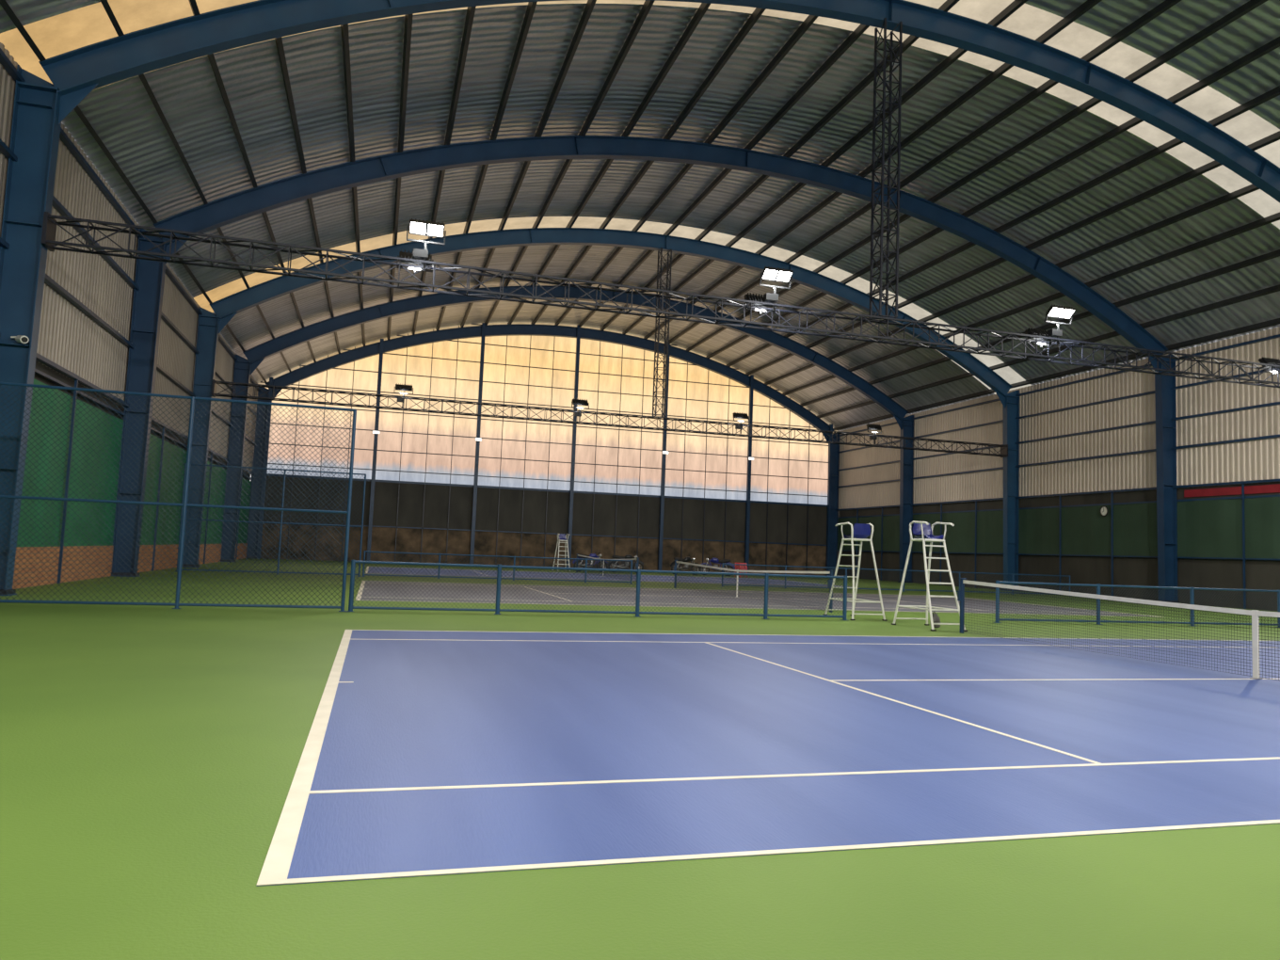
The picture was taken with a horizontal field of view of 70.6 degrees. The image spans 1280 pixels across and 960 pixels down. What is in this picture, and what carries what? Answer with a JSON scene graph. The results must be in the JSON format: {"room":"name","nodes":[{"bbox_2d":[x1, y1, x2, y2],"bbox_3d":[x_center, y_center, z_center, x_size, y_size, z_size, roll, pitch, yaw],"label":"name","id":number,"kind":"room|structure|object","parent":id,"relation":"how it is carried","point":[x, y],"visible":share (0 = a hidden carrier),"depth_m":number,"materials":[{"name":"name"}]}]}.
{"room":"sports hall","nodes":[
{"label":"sports hall","id":0,"kind":"room"},
{"bbox_2d":[0,42,259,589],"bbox_3d":[-14.986,-2.954,23.830,0.350,11.300,72.240,3,-5,-16],"label":"wall","id":1,"kind":"structure","parent":0,"point":[85,331],"depth_m":25.63,"materials":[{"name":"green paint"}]},
{"bbox_2d":[250,321,837,575],"bbox_3d":[-4.731,-2.473,64.185,42.100,17.450,0.540,3,-5,-16],"label":"wall","id":2,"kind":"structure","parent":0,"point":[431,487],"depth_m":63.84,"materials":[{"name":"black"}]},
{"bbox_2d":[0,0,1279,431],"bbox_3d":[5.500,-10.402,30.371,42.200,6.179,72.870,3,-5,-16],"label":"ceiling","id":3,"kind":"structure","parent":0,"point":[122,114],"depth_m":32.47,"materials":[{"name":"metal"}]},
{"bbox_2d":[0,558,1279,959],"bbox_3d":[4.965,4.000,29.189,43.300,0.200,73.170,3,-5,-16],"label":"floor","id":4,"kind":"structure","parent":0,"point":[151,755],"depth_m":4.16,"materials":[{"name":"green plastic"}]},
{"bbox_2d":[0,382,356,611],"bbox_3d":[-8.864,0.396,17.042,6.570,4.026,0.140,3,-5,-16],"label":"fence","id":5,"kind":"object","parent":4,"relation":"on","point":[189,442],"visible":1,"depth_m":17.07,"materials":[{"name":"blue metal"}]},
{"bbox_2d":[176,463,366,576],"bbox_3d":[-13.961,1.574,34.473,6.570,4.026,0.140,3,-5,-16],"label":"fence","id":6,"kind":"object","parent":4,"relation":"on","point":[265,469],"visible":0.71,"depth_m":34.47,"materials":[{"name":"blue metal"}]},
{"bbox_2d":[361,550,633,584],"bbox_3d":[-5.577,3.584,36.789,11.010,1.020,0.140,3,-5,-16],"label":"fence","id":7,"kind":"object","parent":4,"relation":"on","point":[364,552],"visible":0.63,"depth_m":36.73,"materials":[{"name":"blue metal"}]},
{"bbox_2d":[246,323,839,575],"bbox_3d":[-4.741,-2.355,64.195,42.020,17.215,0.500,3,-5,-16],"label":"arch frame","id":8,"kind":"object","parent":4,"relation":"on","point":[305,372],"visible":0.88,"depth_m":63.77,"materials":[{"name":"blue metal"}]},
{"bbox_2d":[552,533,570,571],"bbox_3d":[-4.729,4.412,54.950,0.920,2.303,1.500,3,-5,-16],"label":"chair","id":9,"kind":"object","parent":4,"relation":"on","point":[563,537],"visible":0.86,"depth_m":54.98,"materials":[{"name":"white metal"}]},
{"bbox_2d":[220,285,913,582],"bbox_3d":[-1.923,-3.006,54.559,42.020,17.215,0.500,3,-5,-16],"label":"arch frame","id":10,"kind":"object","parent":4,"relation":"on","point":[244,368],"visible":0.81,"depth_m":53.82,"materials":[{"name":"blue metal"}]},
{"bbox_2d":[572,550,607,572],"bbox_3d":[-3.132,5.049,56.714,2.397,1.424,0.801,4,-5,-25],"label":"motorcycle","id":11,"kind":"object","parent":4,"relation":"on","point":[595,555],"visible":0.48,"depth_m":56.65,"materials":[{"name":"black metal"}]},
{"bbox_2d":[346,560,847,620],"bbox_3d":[-0.480,2.406,19.358,11.010,1.020,0.140,3,-5,-16],"label":"fence","id":12,"kind":"object","parent":4,"relation":"on","point":[497,610],"visible":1,"depth_m":19.28,"materials":[{"name":"blue metal"}]},
{"bbox_2d":[182,227,1019,591],"bbox_3d":[0.964,-3.673,44.684,42.020,17.215,0.500,3,-5,-16],"label":"arch frame","id":13,"kind":"object","parent":4,"relation":"on","point":[210,325],"visible":0.84,"depth_m":43.91,"materials":[{"name":"blue metal"}]},
{"bbox_2d":[211,379,1007,457],"bbox_3d":[0.921,-2.790,44.612,40.360,0.680,0.560,3,-5,-16],"label":"truss","id":14,"kind":"object","parent":13,"relation":"attached to","point":[1003,448],"visible":1,"depth_m":43.70,"materials":[{"name":"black metal"}]},
{"bbox_2d":[394,383,413,407],"bbox_3d":[-10.884,-3.878,41.527,0.850,1.129,0.363,3,-5,-16],"label":"floodlight","id":15,"kind":"object","parent":14,"relation":"attached to","point":[398,387],"visible":0.98,"depth_m":41.47,"materials":[{"name":"black metal"}]},
{"bbox_2d":[571,398,589,421],"bbox_3d":[-2.922,-3.394,43.823,0.850,1.129,0.363,3,-5,-16],"label":"floodlight","id":16,"kind":"object","parent":14,"relation":"attached to","point":[580,402],"visible":0.99,"depth_m":43.75,"materials":[{"name":"black metal"}]},
{"bbox_2d":[732,412,749,433],"bbox_3d":[5.135,-2.904,46.146,0.850,1.129,0.363,3,-5,-16],"label":"floodlight","id":17,"kind":"object","parent":14,"relation":"attached to","point":[737,415],"visible":0.98,"depth_m":46.06,"materials":[{"name":"black metal"}]},
{"bbox_2d":[866,423,881,444],"bbox_3d":[12.521,-2.455,48.275,0.850,1.129,0.363,3,-5,-16],"label":"floodlight","id":18,"kind":"object","parent":14,"relation":"attached to","point":[873,426],"visible":0.99,"depth_m":48.18,"materials":[{"name":"black metal"}]},
{"bbox_2d":[652,247,671,416],"bbox_3d":[1.094,-7.325,44.969,0.555,8.471,0.555,3,-5,-16],"label":"lattice mast","id":19,"kind":"object","parent":13,"relation":"hanging from","point":[657,350],"visible":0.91,"depth_m":44.92,"materials":[{"name":"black metal"}]},
{"bbox_2d":[365,566,852,587],"bbox_3d":[-1.935,5.055,47.240,23.770,0.006,10.970,3,-5,-16],"label":"court","id":20,"kind":"object","parent":4,"relation":"on","point":[660,578],"visible":0.64,"depth_m":46.01,"materials":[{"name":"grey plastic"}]},
{"bbox_2d":[576,553,639,581],"bbox_3d":[-1.928,4.504,47.279,0.150,1.110,12.910,3,-5,-16],"label":"net","id":21,"kind":"object","parent":20,"relation":"on","point":[636,559],"visible":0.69,"depth_m":46.11,"materials":[{"name":"black fabric"}]},
{"bbox_2d":[607,550,643,572],"bbox_3d":[-0.917,5.210,57.680,2.397,1.424,0.801,3,-5,-5],"label":"motorcycle","id":22,"kind":"object","parent":4,"relation":"on","point":[627,556],"visible":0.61,"depth_m":57.59,"materials":[{"name":"black metal"}]},
{"bbox_2d":[0,0,1279,595],"bbox_3d":[6.739,-5.008,24.935,42.020,17.215,0.500,3,-5,-16],"label":"arch frame","id":23,"kind":"object","parent":4,"relation":"on","point":[40,108],"visible":0.98,"depth_m":20.34,"materials":[{"name":"blue metal"}]},
{"bbox_2d":[10,335,29,343],"bbox_3d":[-12.930,-2.939,18.822,0.356,0.198,0.233,-1,-6,35],"label":"security camera","id":24,"kind":"object","parent":23,"relation":"attached to","point":[21,339],"visible":1,"depth_m":18.78,"materials":[{"name":"white plastic"}]},
{"bbox_2d":[41,211,1279,388],"bbox_3d":[6.696,-4.124,24.862,40.360,0.680,0.560,3,-5,-16],"label":"truss","id":25,"kind":"object","parent":23,"relation":"attached to","point":[49,224],"visible":1,"depth_m":22.67,"materials":[{"name":"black metal"}]},
{"bbox_2d":[396,249,433,273],"bbox_3d":[-5.426,-5.250,21.801,0.850,0.582,0.330,3,-5,-16],"label":"floodlight","id":26,"kind":"object","parent":25,"relation":"attached to","point":[408,255],"visible":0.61,"depth_m":21.73,"materials":[{"name":"black metal"}]},
{"bbox_2d":[406,218,446,268],"bbox_3d":[-5.049,-5.549,21.279,0.890,1.125,0.369,3,-5,-16],"label":"floodlight","id":27,"kind":"object","parent":25,"relation":"attached to","point":[419,227],"visible":1,"depth_m":21.26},
{"bbox_2d":[743,292,774,314],"bbox_3d":[3.207,-4.725,24.290,0.850,0.582,0.330,3,-5,-16],"label":"floodlight","id":28,"kind":"object","parent":25,"relation":"attached to","point":[753,297],"visible":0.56,"depth_m":24.20,"materials":[{"name":"black metal"}]},
{"bbox_2d":[759,265,793,311],"bbox_3d":[3.584,-5.024,23.768,0.890,1.125,0.369,3,-5,-16],"label":"floodlight","id":29,"kind":"object","parent":25,"relation":"attached to","point":[773,274],"visible":1,"depth_m":23.75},
{"bbox_2d":[1024,327,1054,347],"bbox_3d":[11.840,-4.200,26.779,0.850,0.582,0.330,3,-5,-16],"label":"floodlight","id":30,"kind":"object","parent":25,"relation":"attached to","point":[1030,331],"visible":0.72,"depth_m":26.70,"materials":[{"name":"black metal"}]},
{"bbox_2d":[1044,304,1075,345],"bbox_3d":[12.217,-4.499,26.258,0.890,1.125,0.369,3,-5,-16],"label":"floodlight","id":31,"kind":"object","parent":25,"relation":"attached to","point":[1057,312],"visible":1,"depth_m":26.24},
{"bbox_2d":[1258,356,1279,375],"bbox_3d":[20.473,-3.675,29.268,0.850,0.582,0.330,3,-5,-16],"label":"floodlight","id":32,"kind":"object","parent":25,"relation":"attached to","point":[1262,360],"visible":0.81,"depth_m":29.19,"materials":[{"name":"black metal"}]},
{"bbox_2d":[869,17,902,321],"bbox_3d":[6.869,-8.659,25.219,0.555,8.471,0.555,3,-5,-16],"label":"truss","id":33,"kind":"object","parent":23,"relation":"hanging from","point":[887,257],"visible":0.99,"depth_m":25.16,"materials":[{"name":"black metal"}]},
{"bbox_2d":[110,135,1179,603],"bbox_3d":[3.852,-4.340,34.810,42.020,17.215,0.500,3,-5,-16],"label":"arch frame","id":34,"kind":"object","parent":4,"relation":"on","point":[150,275],"visible":0.88,"depth_m":33.27,"materials":[{"name":"blue metal"}]},
{"bbox_2d":[0,0,1279,431],"bbox_3d":[5.504,-10.399,30.320,41.307,6.153,72.170,3,-5,-16],"label":"roof purlins","id":35,"kind":"structure","parent":34,"relation":"attached to","point":[1251,5],"depth_m":33.67,"materials":[{"name":"metal"}]},
{"bbox_2d":[670,555,700,575],"bbox_3d":[2.903,5.391,58.136,2.397,1.424,0.801,5,-5,-33],"label":"motorcycle","id":36,"kind":"object","parent":4,"relation":"on","point":[686,559],"visible":0.59,"depth_m":58.05,"materials":[{"name":"black metal"}]},
{"bbox_2d":[699,553,735,575],"bbox_3d":[5.089,5.581,59.491,2.397,1.424,0.801,2,-5,3],"label":"motorcycle","id":37,"kind":"object","parent":4,"relation":"on","point":[713,560],"visible":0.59,"depth_m":59.42,"materials":[{"name":"black metal"}]},
{"bbox_2d":[739,562,747,575],"bbox_3d":[6.520,5.690,56.922,0.485,0.910,0.510,2,-4,1],"label":"armchair","id":38,"kind":"object","parent":4,"relation":"on","point":[741,568],"visible":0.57,"depth_m":57.10,"materials":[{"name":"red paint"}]},
{"bbox_2d":[355,580,1165,617],"bbox_3d":[3.191,3.870,29.713,23.770,0.006,10.970,3,-5,-16],"label":"court","id":39,"kind":"object","parent":4,"relation":"on","point":[889,601],"visible":0.72,"depth_m":27.94,"materials":[{"name":"grey plastic"}]},
{"bbox_2d":[673,560,833,612],"bbox_3d":[3.197,3.320,29.752,0.150,1.110,12.910,3,-5,-16],"label":"net","id":40,"kind":"object","parent":39,"relation":"on","point":[830,572],"visible":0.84,"depth_m":28.08,"materials":[{"name":"black fabric"}]},
{"bbox_2d":[256,629,1279,886],"bbox_3d":[8.316,2.686,12.185,23.770,0.006,10.970,3,-5,-16],"label":"court","id":41,"kind":"object","parent":4,"relation":"on","point":[425,753],"visible":1,"depth_m":6.66,"materials":[{"name":"blue plastic"}]},
{"bbox_2d":[957,577,1279,680],"bbox_3d":[8.322,2.135,12.224,0.150,1.110,12.910,3,-5,-16],"label":"net","id":42,"kind":"object","parent":41,"relation":"on","point":[1255,614],"visible":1,"depth_m":13.96,"materials":[{"name":"black fabric"}]},
{"bbox_2d":[822,522,887,621],"bbox_3d":[5.174,2.179,21.799,0.920,2.303,1.500,3,-5,-16],"label":"chair","id":43,"kind":"object","parent":4,"relation":"on","point":[860,532],"visible":0.97,"depth_m":21.57,"materials":[{"name":"white metal"}]},
{"bbox_2d":[721,562,1071,596],"bbox_3d":[12.394,4.677,41.971,18.440,1.020,0.140,3,-5,-16],"label":"fence","id":44,"kind":"object","parent":4,"relation":"on","point":[723,564],"visible":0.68,"depth_m":41.84,"materials":[{"name":"blue metal"}]},
{"bbox_2d":[891,520,967,631],"bbox_3d":[6.232,2.033,19.424,0.920,2.303,1.500,3,-5,-16],"label":"chair","id":45,"kind":"object","parent":4,"relation":"on","point":[921,530],"visible":0.99,"depth_m":19.39,"materials":[{"name":"white metal"}]},
{"bbox_2d":[932,611,940,627],"bbox_3d":[6.396,3.022,19.552,0.205,0.347,0.210,5,-5,-33],"label":"drawstring bag","id":46,"kind":"object","parent":4,"relation":"on","point":[936,618],"visible":0.8,"depth_m":19.47,"materials":[{"name":"grey fabric"}]},
{"bbox_2d":[993,580,1279,627],"bbox_3d":[17.491,3.499,24.539,18.440,1.020,0.140,3,-5,-16],"label":"fence","id":47,"kind":"object","parent":4,"relation":"on","point":[1097,585],"visible":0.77,"depth_m":23.18,"materials":[{"name":"blue metal"}]},
{"bbox_2d":[835,326,1279,610],"bbox_3d":[25.350,-0.501,35.460,0.350,11.300,72.240,3,-5,-16],"label":"wall","id":48,"kind":"structure","parent":0,"point":[1087,441],"depth_m":44.81,"materials":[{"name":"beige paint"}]},
{"bbox_2d":[1099,505,1108,516],"bbox_3d":[22.560,1.513,43.904,0.056,0.540,0.540,3,-5,-16],"label":"wall clock","id":49,"kind":"object","parent":48,"relation":"attached to","point":[1103,511],"visible":1,"depth_m":43.89,"materials":[{"name":"white plastic"}]}
]}

